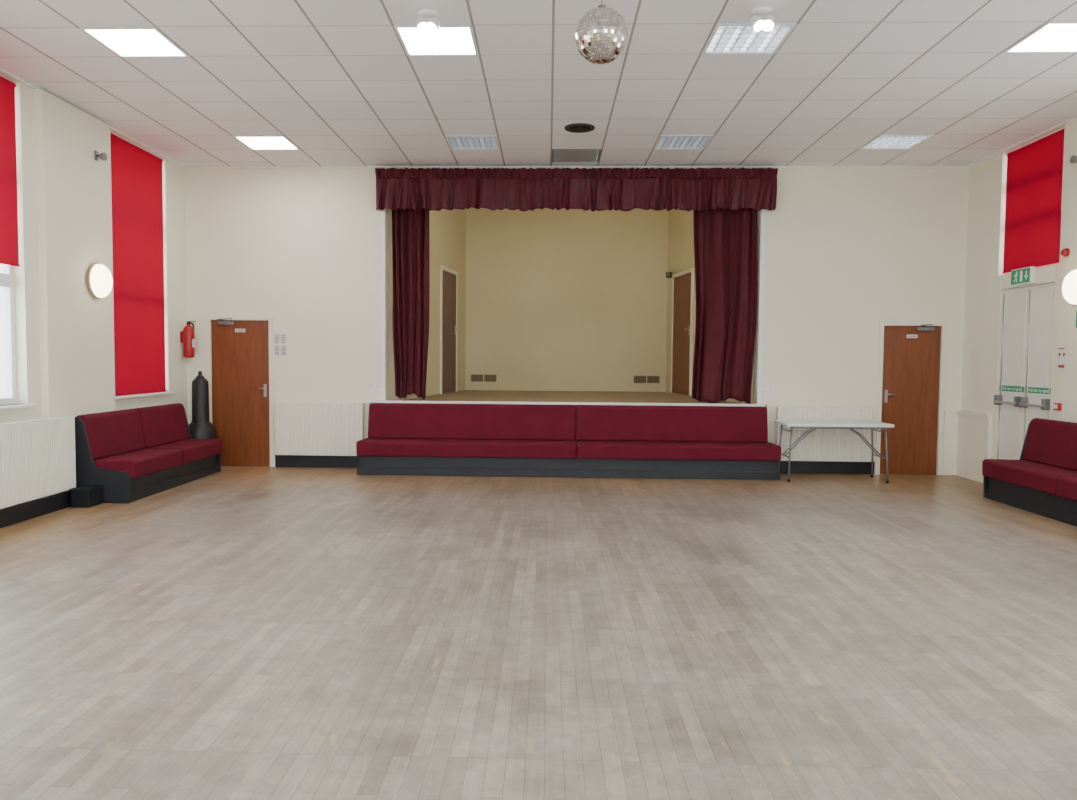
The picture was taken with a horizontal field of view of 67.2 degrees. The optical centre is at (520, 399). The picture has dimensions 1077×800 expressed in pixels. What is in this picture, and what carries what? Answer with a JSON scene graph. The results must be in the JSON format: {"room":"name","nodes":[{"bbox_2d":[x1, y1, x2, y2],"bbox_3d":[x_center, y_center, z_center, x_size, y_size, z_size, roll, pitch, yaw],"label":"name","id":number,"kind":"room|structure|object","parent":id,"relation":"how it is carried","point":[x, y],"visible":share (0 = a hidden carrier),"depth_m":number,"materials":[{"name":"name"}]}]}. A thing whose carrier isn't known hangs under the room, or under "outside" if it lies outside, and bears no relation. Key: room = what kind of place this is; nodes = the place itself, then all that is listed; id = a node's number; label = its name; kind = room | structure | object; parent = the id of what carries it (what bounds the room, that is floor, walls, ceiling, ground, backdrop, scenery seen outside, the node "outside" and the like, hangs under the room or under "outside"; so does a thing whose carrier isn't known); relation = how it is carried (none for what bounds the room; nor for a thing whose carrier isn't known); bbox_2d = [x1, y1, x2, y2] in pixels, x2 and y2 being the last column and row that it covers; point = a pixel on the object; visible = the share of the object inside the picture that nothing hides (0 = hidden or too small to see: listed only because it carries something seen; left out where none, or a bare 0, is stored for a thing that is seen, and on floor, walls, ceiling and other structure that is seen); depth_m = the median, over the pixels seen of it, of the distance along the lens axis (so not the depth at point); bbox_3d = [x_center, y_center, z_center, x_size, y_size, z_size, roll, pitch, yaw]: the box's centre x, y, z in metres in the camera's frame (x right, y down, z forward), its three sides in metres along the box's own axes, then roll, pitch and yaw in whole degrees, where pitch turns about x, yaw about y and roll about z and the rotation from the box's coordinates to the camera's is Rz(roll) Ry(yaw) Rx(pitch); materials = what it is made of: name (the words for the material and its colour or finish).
{"room":"community hall","nodes":[
{"label":"community hall","id":0,"kind":"room"},
{"bbox_2d":[34,89,114,418],"bbox_3d":[-4.553,-0.967,8.329,0.085,4.000,1.180,1,3,2],"label":"pier","id":1,"kind":"object","parent":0,"point":[73,195],"visible":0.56,"depth_m":8.14,"materials":[{"name":"beige paint"}]},
{"bbox_2d":[86,263,112,298],"bbox_3d":[-4.430,-1.258,8.560,0.142,0.380,0.380,1,3,2],"label":"wall light","id":2,"kind":"object","parent":1,"relation":"attached to","point":[99,282],"visible":1,"depth_m":8.46,"materials":[{"name":"glass"}]},
{"bbox_2d":[94,150,106,160],"bbox_3d":[-4.434,-2.580,8.552,0.110,0.100,0.080,1,3,2],"label":"bracket","id":3,"kind":"object","parent":1,"relation":"attached to","point":[103,156],"visible":1,"depth_m":8.53,"materials":[{"name":"grey metal"}]},
{"bbox_2d":[0,72,187,423],"bbox_3d":[-4.907,-0.781,3.531,0.300,4.120,14.800,1,3,2],"label":"window recess","id":4,"kind":"structure","parent":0,"point":[26,275],"depth_m":7.69,"materials":[{"name":"beige paint"}]},
{"bbox_2d":[0,76,19,266],"bbox_3d":[-4.676,-2.041,6.855,0.067,1.677,1.260,1,3,2],"label":"roller blind","id":5,"kind":"object","parent":4,"relation":"attached to","point":[9,248],"visible":1,"depth_m":7.34,"materials":[{"name":"red fabric"}]},
{"bbox_2d":[0,264,34,409],"bbox_3d":[-4.700,-1.396,6.889,0.220,2.995,1.340,1,3,2],"label":"window","id":6,"kind":"structure","parent":4,"relation":"in","point":[7,277],"depth_m":7.51,"materials":[{"name":"white paint"}]},
{"bbox_2d":[0,490,70,527],"bbox_3d":[-4.567,1.094,5.710,0.090,0.155,4.980,1,3,2],"label":"baseboard","id":7,"kind":"structure","parent":4,"relation":"attached to","point":[11,515],"depth_m":7.43,"materials":[{"name":"black paint"}]},
{"bbox_2d":[0,416,75,508],"bbox_3d":[-4.526,0.664,6.807,0.092,0.890,2.624,1,3,2],"label":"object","id":8,"kind":"object","parent":4,"relation":"attached to","point":[38,460],"visible":0.94,"depth_m":7.46,"materials":[{"name":"paint"}]},
{"bbox_2d":[0,68,185,167],"bbox_3d":[-4.730,-2.728,3.425,0.025,0.018,14.800,1,3,2],"label":"trim","id":9,"kind":"structure","parent":4,"relation":"attached to","point":[1,70],"depth_m":9.20,"materials":[{"name":"white paint"}]},
{"bbox_2d":[110,133,165,395],"bbox_3d":[-4.586,-1.550,9.712,0.067,2.952,1.280,1,3,2],"label":"roller blind","id":10,"kind":"object","parent":4,"relation":"attached to","point":[136,173],"visible":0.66,"depth_m":9.66,"materials":[{"name":"red fabric"}]},
{"bbox_2d":[114,391,173,398],"bbox_3d":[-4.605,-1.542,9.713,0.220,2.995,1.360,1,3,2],"label":"window sill","id":11,"kind":"structure","parent":4,"relation":"in","point":[169,392],"depth_m":9.67,"materials":[{"name":"white paint"}]},
{"bbox_2d":[180,321,195,357],"bbox_3d":[-4.421,-0.804,10.765,0.194,0.485,0.150,-1,3,-27],"label":"fire extinguisher","id":12,"kind":"object","parent":4,"relation":"attached to","point":[187,336],"visible":1,"depth_m":10.72,"materials":[{"name":"red metal"}]},
{"bbox_2d":[388,209,465,399],"bbox_3d":[-1.410,-1.982,12.811,0.296,3.790,3.780,1,3,11],"label":"wall","id":13,"kind":"structure","parent":0,"point":[447,228],"depth_m":12.81,"materials":[{"name":"yellow paint"}]},
{"bbox_2d":[440,265,457,393],"bbox_3d":[-1.178,-1.148,13.472,0.071,2.060,1.050,1,3,10],"label":"door frame","id":14,"kind":"structure","parent":13,"relation":"in","point":[448,277],"depth_m":13.44,"materials":[{"name":"brown wood"}]},
{"bbox_2d":[0,466,1076,799],"bbox_3d":[0.373,1.375,3.465,10.898,0.100,15.200,1,3,2],"label":"floor","id":15,"kind":"structure","parent":0,"point":[233,632],"depth_m":4.26,"materials":[{"name":"brown wood"}]},
{"bbox_2d":[69,485,103,507],"bbox_3d":[-4.319,0.959,8.059,0.200,0.185,0.260,1,3,2],"label":"box","id":16,"kind":"object","parent":15,"relation":"on","point":[85,496],"visible":1,"depth_m":7.95,"materials":[{"name":"black paint"}]},
{"bbox_2d":[75,403,221,502],"bbox_3d":[-4.180,0.542,9.326,0.609,0.888,2.300,1,3,2],"label":"upholstered bench","id":17,"kind":"object","parent":15,"relation":"on","point":[135,454],"visible":0.97,"depth_m":8.82,"materials":[{"name":"red fabric"}]},
{"bbox_2d":[93,449,181,478],"bbox_3d":[-4.162,0.676,8.761,0.534,0.190,1.092,1,3,2],"label":"seat cushion","id":18,"kind":"object","parent":17,"relation":"on","point":[125,463],"depth_m":8.45,"materials":[{"name":"red fabric"}]},
{"bbox_2d":[144,439,221,464],"bbox_3d":[-4.125,0.619,9.879,0.534,0.190,1.132,1,3,2],"label":"seat cushion","id":19,"kind":"object","parent":17,"relation":"on","point":[193,450],"depth_m":9.79,"materials":[{"name":"red fabric"}]},
{"bbox_2d":[189,371,216,438],"bbox_3d":[-4.226,0.267,10.686,0.410,1.297,0.410,1,3,2],"label":"bag","id":20,"kind":"object","parent":15,"relation":"on","point":[200,427],"visible":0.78,"depth_m":10.58,"materials":[{"name":"black plastic"}]},
{"bbox_2d":[356,403,780,479],"bbox_3d":[0.586,0.521,10.433,5.330,0.888,0.602,1,3,2],"label":"upholstered bench","id":21,"kind":"object","parent":15,"relation":"on","point":[415,439],"visible":1,"depth_m":10.35,"materials":[{"name":"red fabric"}]},
{"bbox_2d":[356,438,576,458],"bbox_3d":[-0.685,0.615,10.447,2.782,0.190,0.534,1,3,2],"label":"seat cushion","id":22,"kind":"object","parent":21,"relation":"on","point":[367,448],"depth_m":10.20,"materials":[{"name":"red fabric"}]},
{"bbox_2d":[576,440,780,460],"bbox_3d":[1.978,0.639,10.359,2.532,0.190,0.534,1,3,2],"label":"seat cushion","id":23,"kind":"object","parent":21,"relation":"on","point":[586,450],"depth_m":10.11,"materials":[{"name":"red fabric"}]},
{"bbox_2d":[774,420,893,482],"bbox_3d":[3.909,0.640,10.181,1.300,0.725,0.560,1,3,2],"label":"folding table","id":24,"kind":"object","parent":15,"relation":"on","point":[797,424],"visible":0.86,"depth_m":9.97,"materials":[{"name":"white plastic"}]},
{"bbox_2d":[982,418,1076,526],"bbox_3d":[5.322,0.703,7.607,0.609,0.888,2.630,1,3,2],"label":"upholstered bench","id":25,"kind":"object","parent":15,"relation":"on","point":[1043,482],"visible":1,"depth_m":8.23,"materials":[{"name":"red fabric"}]},
{"bbox_2d":[982,459,1076,494],"bbox_3d":[5.305,0.774,8.248,0.534,0.190,1.292,1,3,2],"label":"seat cushion","id":26,"kind":"object","parent":25,"relation":"on","point":[1040,476],"depth_m":8.21,"materials":[{"name":"red fabric"}]},
{"bbox_2d":[1056,476,1076,500],"bbox_3d":[5.261,0.841,6.950,0.534,0.190,1.292,1,3,2],"label":"seat cushion","id":27,"kind":"object","parent":25,"relation":"on","point":[1066,486],"depth_m":7.46,"materials":[{"name":"red fabric"}]},
{"bbox_2d":[0,0,1076,165],"bbox_3d":[0.404,-2.689,3.254,10.298,0.001,14.800,1,3,2],"label":"ceiling","id":28,"kind":"structure","parent":0,"point":[336,79],"depth_m":7.33,"materials":[{"name":"tile"}]},
{"bbox_2d":[79,27,189,56],"bbox_3d":[-3.099,-2.917,6.536,0.600,0.078,0.600,1,3,2],"label":"ceiling light panel","id":29,"kind":"object","parent":28,"relation":"attached to","point":[127,41],"visible":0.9,"depth_m":6.52,"materials":[{"name":"white paint"}]},
{"bbox_2d":[233,136,300,149],"bbox_3d":[-2.996,-3.074,9.580,0.600,0.078,0.600,1,3,2],"label":"ceiling light panel","id":30,"kind":"object","parent":28,"relation":"attached to","point":[252,142],"visible":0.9,"depth_m":9.58,"materials":[{"name":"white paint"}]},
{"bbox_2d":[416,9,439,33],"bbox_3d":[-0.679,-2.756,5.928,0.173,0.159,0.169,1,3,2],"label":"ceiling spotlight","id":31,"kind":"object","parent":28,"relation":"attached to","point":[428,21],"visible":1,"depth_m":5.88,"materials":[{"name":"white plastic"}]},
{"bbox_2d":[394,25,478,55],"bbox_3d":[-0.660,-2.894,6.455,0.600,0.078,0.600,1,3,2],"label":"ceiling light panel","id":32,"kind":"object","parent":28,"relation":"attached to","point":[448,40],"visible":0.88,"depth_m":6.47,"materials":[{"name":"white paint"}]},
{"bbox_2d":[445,135,499,149],"bbox_3d":[-0.557,-3.071,9.498,0.600,0.118,0.600,1,3,2],"label":"light","id":33,"kind":"object","parent":28,"relation":"attached to","point":[467,142],"visible":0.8,"depth_m":9.58,"materials":[{"name":"white paint"}]},
{"bbox_2d":[552,149,601,161],"bbox_3d":[0.682,-3.070,10.058,0.600,0.080,0.600,1,3,2],"label":"ceiling vent","id":34,"kind":"object","parent":28,"relation":"in","point":[558,155],"visible":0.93,"depth_m":10.09,"materials":[{"name":"grey metal"}]},
{"bbox_2d":[565,123,594,132],"bbox_3d":[0.641,-2.966,8.852,0.330,0.024,0.330,1,3,2],"label":"ceiling vent","id":35,"kind":"object","parent":28,"relation":"in","point":[576,127],"visible":1,"depth_m":8.81,"materials":[{"name":"brown metal"}]},
{"bbox_2d":[575,0,627,63],"bbox_3d":[0.529,-2.508,5.324,0.347,0.574,0.348,1,3,2],"label":"ball","id":36,"kind":"object","parent":28,"relation":"hanging from","point":[601,36],"visible":1,"depth_m":5.21,"materials":[{"name":"metal"}]},
{"bbox_2d":[653,135,713,149],"bbox_3d":[1.881,-3.049,9.418,0.600,0.118,0.600,1,3,2],"label":"light","id":37,"kind":"object","parent":28,"relation":"attached to","point":[665,142],"visible":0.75,"depth_m":9.47,"materials":[{"name":"white paint"}]},
{"bbox_2d":[701,23,796,54],"bbox_3d":[1.779,-2.892,6.373,0.600,0.118,0.600,1,3,2],"label":"light","id":38,"kind":"object","parent":28,"relation":"attached to","point":[741,38],"visible":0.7,"depth_m":6.42,"materials":[{"name":"white paint"}]},
{"bbox_2d":[750,7,774,31],"bbox_3d":[1.740,-2.734,5.848,0.173,0.159,0.169,1,3,2],"label":"ceiling spotlight","id":39,"kind":"object","parent":28,"relation":"attached to","point":[757,22],"visible":1,"depth_m":5.80,"materials":[{"name":"white plastic"}]},
{"bbox_2d":[860,135,933,148],"bbox_3d":[4.320,-3.026,9.337,0.600,0.118,0.600,1,3,2],"label":"light","id":40,"kind":"object","parent":28,"relation":"attached to","point":[881,141],"visible":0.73,"depth_m":9.34,"materials":[{"name":"white paint"}]},
{"bbox_2d":[1003,21,1076,52],"bbox_3d":[4.217,-2.849,6.294,0.600,0.078,0.600,1,3,2],"label":"ceiling light panel","id":41,"kind":"object","parent":28,"relation":"attached to","point":[1051,37],"visible":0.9,"depth_m":6.36,"materials":[{"name":"white paint"}]},
{"bbox_2d":[465,207,668,387],"bbox_3d":[0.805,-2.061,14.655,4.000,3.790,0.120,1,3,2],"label":"wall","id":42,"kind":"structure","parent":0,"point":[562,297],"depth_m":14.61,"materials":[{"name":"yellow paint"}]},
{"bbox_2d":[471,374,482,381],"bbox_3d":[-0.799,-0.399,14.728,0.220,0.130,0.012,1,3,2],"label":"air vent","id":43,"kind":"object","parent":42,"relation":"in","point":[474,377],"visible":1,"depth_m":14.72,"materials":[{"name":"brown metal"}]},
{"bbox_2d":[484,375,495,381],"bbox_3d":[-0.559,-0.397,14.720,0.220,0.130,0.012,1,3,2],"label":"air vent","id":44,"kind":"object","parent":42,"relation":"in","point":[487,378],"visible":1,"depth_m":14.72,"materials":[{"name":"brown metal"}]},
{"bbox_2d":[465,386,665,391],"bbox_3d":[0.798,-0.200,14.681,3.620,0.070,0.020,1,3,2],"label":"baseboard","id":45,"kind":"structure","parent":42,"relation":"attached to","point":[466,387],"depth_m":14.67,"materials":[{"name":"yellow paint"}]},
{"bbox_2d":[634,376,645,382],"bbox_3d":[2.149,-0.372,14.630,0.220,0.130,0.012,1,3,2],"label":"air vent","id":46,"kind":"object","parent":42,"relation":"in","point":[637,379],"visible":1,"depth_m":14.63,"materials":[{"name":"brown metal"}]},
{"bbox_2d":[647,376,659,382],"bbox_3d":[2.389,-0.370,14.623,0.220,0.130,0.012,1,3,2],"label":"air vent","id":47,"kind":"object","parent":42,"relation":"in","point":[650,379],"visible":1,"depth_m":14.62,"materials":[{"name":"brown metal"}]},
{"bbox_2d":[184,140,968,473],"bbox_3d":[0.643,-1.418,10.826,10.898,4.720,0.200,1,3,2],"label":"wall","id":48,"kind":"structure","parent":0,"point":[849,251],"depth_m":10.69,"materials":[{"name":"beige paint"}]},
{"bbox_2d":[206,316,273,466],"bbox_3d":[-3.791,-0.111,10.959,0.905,2.030,0.206,1,3,2],"label":"door","id":49,"kind":"structure","parent":48,"relation":"in","point":[239,349],"depth_m":10.96,"materials":[{"name":"brown wood"}]},
{"bbox_2d":[274,334,286,355],"bbox_3d":[-3.236,-0.739,10.885,0.168,0.300,0.012,1,3,2],"label":"panel","id":50,"kind":"object","parent":48,"relation":"attached to","point":[279,339],"visible":1,"depth_m":10.88,"materials":[{"name":"paper"}]},
{"bbox_2d":[281,335,285,342],"bbox_3d":[-3.191,-0.821,10.874,0.060,0.115,0.002,1,3,2],"label":"print","id":51,"kind":"object","parent":50,"relation":"attached to","point":[283,337],"depth_m":10.87,"materials":[{"name":"paper"}]},
{"bbox_2d":[275,454,358,467],"bbox_3d":[-2.697,0.829,10.948,1.260,0.170,0.012,1,3,2],"label":"baseboard","id":52,"kind":"structure","parent":48,"relation":"attached to","point":[311,461],"depth_m":10.94,"materials":[{"name":"black paint"}]},
{"bbox_2d":[275,402,363,455],"bbox_3d":[-2.683,0.468,10.874,1.214,0.870,0.092,1,3,2],"label":"wall panel","id":53,"kind":"object","parent":48,"relation":"attached to","point":[301,428],"visible":0.85,"depth_m":10.83,"materials":[{"name":"paint"}]},
{"bbox_2d":[369,382,379,387],"bbox_3d":[-1.970,-0.198,10.868,0.146,0.086,0.017,1,3,2],"label":"wall socket","id":54,"kind":"object","parent":48,"relation":"attached to","point":[371,384],"visible":1,"depth_m":10.86,"materials":[{"name":"white plastic"}]},
{"bbox_2d":[392,208,429,398],"bbox_3d":[-1.463,-1.329,10.899,0.673,2.641,0.159,1,3,2],"label":"stage curtain","id":55,"kind":"object","parent":48,"relation":"hanging from","point":[410,228],"visible":0.96,"depth_m":10.88,"materials":[{"name":"red fabric"}]},
{"bbox_2d":[381,209,765,403],"bbox_3d":[0.662,-1.261,10.727,5.050,2.582,0.012,1,3,2],"label":"trim","id":56,"kind":"structure","parent":48,"relation":"attached to","point":[763,211],"depth_m":10.69,"materials":[{"name":"white paint"}]},
{"bbox_2d":[375,167,777,211],"bbox_3d":[0.700,-2.737,10.562,5.230,0.559,0.182,1,3,2],"label":"curtain pelmet","id":57,"kind":"object","parent":48,"relation":"attached to","point":[436,189],"visible":1,"depth_m":10.52,"materials":[{"name":"red fabric"}]},
{"bbox_2d":[186,166,967,167],"bbox_3d":[0.652,-3.060,10.631,10.238,0.020,0.020,1,3,2],"label":"trim","id":58,"kind":"structure","parent":48,"relation":"attached to","point":[186,166],"depth_m":10.62,"materials":[{"name":"white paint"}]},
{"bbox_2d":[692,208,756,403],"bbox_3d":[2.650,-1.275,10.773,0.960,2.667,0.178,1,3,2],"label":"stage curtain","id":59,"kind":"object","parent":48,"relation":"hanging from","point":[725,241],"visible":0.94,"depth_m":10.76,"materials":[{"name":"red fabric"}]},
{"bbox_2d":[762,387,772,392],"bbox_3d":[3.257,-0.130,10.696,0.146,0.086,0.017,1,3,2],"label":"wall socket","id":60,"kind":"object","parent":48,"relation":"attached to","point":[764,389],"visible":1,"depth_m":10.69,"materials":[{"name":"white plastic"}]},
{"bbox_2d":[776,407,872,461],"bbox_3d":[3.998,0.529,10.652,1.264,0.870,0.092,1,3,2],"label":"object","id":61,"kind":"object","parent":48,"relation":"attached to","point":[839,445],"visible":0.82,"depth_m":10.61,"materials":[{"name":"metal"}]},
{"bbox_2d":[779,461,874,473],"bbox_3d":[3.989,0.891,10.726,1.360,0.170,0.012,1,3,2],"label":"baseboard","id":62,"kind":"structure","parent":48,"relation":"attached to","point":[807,467],"depth_m":10.72,"materials":[{"name":"black paint"}]},
{"bbox_2d":[875,322,946,474],"bbox_3d":[5.121,-0.019,10.665,0.860,2.010,0.206,1,3,2],"label":"door","id":63,"kind":"structure","parent":48,"relation":"in","point":[912,355],"depth_m":10.66,"materials":[{"name":"brown wood"}]},
{"bbox_2d":[398,390,766,406],"bbox_3d":[0.725,-0.042,12.798,5.200,0.050,4.000,1,3,2],"label":"floor","id":64,"kind":"structure","parent":0,"point":[464,395],"depth_m":12.35,"materials":[{"name":"brown wood"}]},
{"bbox_2d":[367,400,764,406],"bbox_3d":[0.581,0.045,10.766,5.270,0.033,0.075,1,3,2],"label":"stage edge","id":65,"kind":"structure","parent":64,"relation":"attached to","point":[368,401],"depth_m":10.73,"materials":[{"name":"white paint"}]},
{"bbox_2d":[666,209,753,403],"bbox_3d":[2.900,-1.942,12.668,0.276,3.790,3.776,0,3,-7],"label":"wall","id":66,"kind":"structure","parent":0,"point":[680,225],"depth_m":13.86,"materials":[{"name":"yellow paint"}]},
{"bbox_2d":[666,272,671,277],"bbox_3d":[2.602,-2.202,14.264,0.090,0.090,0.112,2,3,22],"label":"speaker","id":67,"kind":"object","parent":66,"relation":"attached to","point":[668,274],"visible":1,"depth_m":14.22},
{"bbox_2d":[670,268,693,395],"bbox_3d":[2.682,-1.127,13.618,0.071,2.060,1.120,0,3,-6],"label":"door frame","id":68,"kind":"structure","parent":66,"relation":"in","point":[682,282],"depth_m":13.57,"materials":[{"name":"red wood"}]},
{"bbox_2d":[961,124,1066,458],"bbox_3d":[5.685,-0.683,3.180,0.300,4.120,14.800,1,3,2],"label":"wall","id":69,"kind":"structure","parent":0,"point":[987,178],"depth_m":10.08,"materials":[{"name":"beige paint"}]},
{"bbox_2d":[942,410,991,482],"bbox_3d":[5.648,0.581,10.280,0.220,0.860,0.760,1,3,2],"label":"trim","id":70,"kind":"structure","parent":69,"relation":"attached to","point":[967,435],"depth_m":10.40,"materials":[{"name":"beige paint"}]},
{"bbox_2d":[968,116,1076,167],"bbox_3d":[5.537,-2.633,3.084,0.025,0.018,14.800,1,3,2],"label":"trim","id":71,"kind":"structure","parent":69,"relation":"attached to","point":[1065,122],"depth_m":9.26,"materials":[{"name":"white paint"}]},
{"bbox_2d":[992,264,1058,459],"bbox_3d":[5.762,-0.206,9.259,0.179,2.540,1.170,1,3,2],"label":"door","id":72,"kind":"structure","parent":69,"relation":"in","point":[1026,328],"depth_m":9.30,"materials":[{"name":"white wood"}]},
{"bbox_2d":[1011,266,1035,285],"bbox_3d":[5.703,-1.406,9.204,0.066,0.180,0.380,1,3,2],"label":"exit sign","id":73,"kind":"object","parent":72,"relation":"attached to","point":[1027,275],"visible":1,"depth_m":9.14,"materials":[{"name":"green plastic"}]},
{"bbox_2d":[1007,263,1058,273],"bbox_3d":[5.862,-2.203,9.152,0.110,1.460,1.170,1,3,2],"label":"window","id":74,"kind":"structure","parent":69,"relation":"in","point":[1055,263],"depth_m":9.01,"materials":[{"name":"white paint"}]},
{"bbox_2d":[1002,128,1064,272],"bbox_3d":[5.788,-2.207,9.145,0.067,1.427,1.130,1,3,2],"label":"roller blind","id":75,"kind":"object","parent":69,"relation":"attached to","point":[1034,183],"visible":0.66,"depth_m":9.11,"materials":[{"name":"red fabric"}]},
{"bbox_2d":[1055,118,1076,422],"bbox_3d":[5.673,-0.864,7.820,0.035,4.000,1.480,1,3,2],"label":"pier","id":76,"kind":"object","parent":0,"point":[1066,384],"visible":0.55,"depth_m":8.40,"materials":[{"name":"beige paint"}]},
{"bbox_2d":[1053,403,1061,410],"bbox_3d":[5.649,0.071,8.530,0.043,0.080,0.080,1,3,2],"label":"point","id":77,"kind":"object","parent":76,"relation":"attached to","point":[1057,406],"visible":1,"depth_m":8.50,"materials":[{"name":"red plastic"}]},
{"bbox_2d":[1056,345,1067,373],"bbox_3d":[5.670,-0.428,8.494,0.006,0.300,0.170,1,3,2],"label":"notice","id":78,"kind":"object","parent":76,"relation":"attached to","point":[1061,364],"visible":1,"depth_m":8.49,"materials":[{"name":"paper"}]},
{"bbox_2d":[1060,248,1069,256],"bbox_3d":[5.653,-1.536,8.427,0.057,0.090,0.090,1,3,2],"label":"fire alarm","id":79,"kind":"object","parent":76,"relation":"attached to","point":[1065,252],"visible":1,"depth_m":8.40,"materials":[{"name":"red plastic"}]},
{"bbox_2d":[1062,269,1076,305],"bbox_3d":[5.599,-1.144,8.189,0.142,0.380,0.380,1,3,2],"label":"wall light","id":80,"kind":"object","parent":76,"relation":"attached to","point":[1069,287],"visible":1,"depth_m":8.17,"materials":[{"name":"glass"}]},
{"bbox_2d":[1070,155,1076,162],"bbox_3d":[5.627,-2.446,8.201,0.110,0.100,0.080,1,3,2],"label":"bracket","id":81,"kind":"object","parent":76,"relation":"attached to","point":[1073,159],"visible":1,"depth_m":8.18,"materials":[{"name":"grey metal"}]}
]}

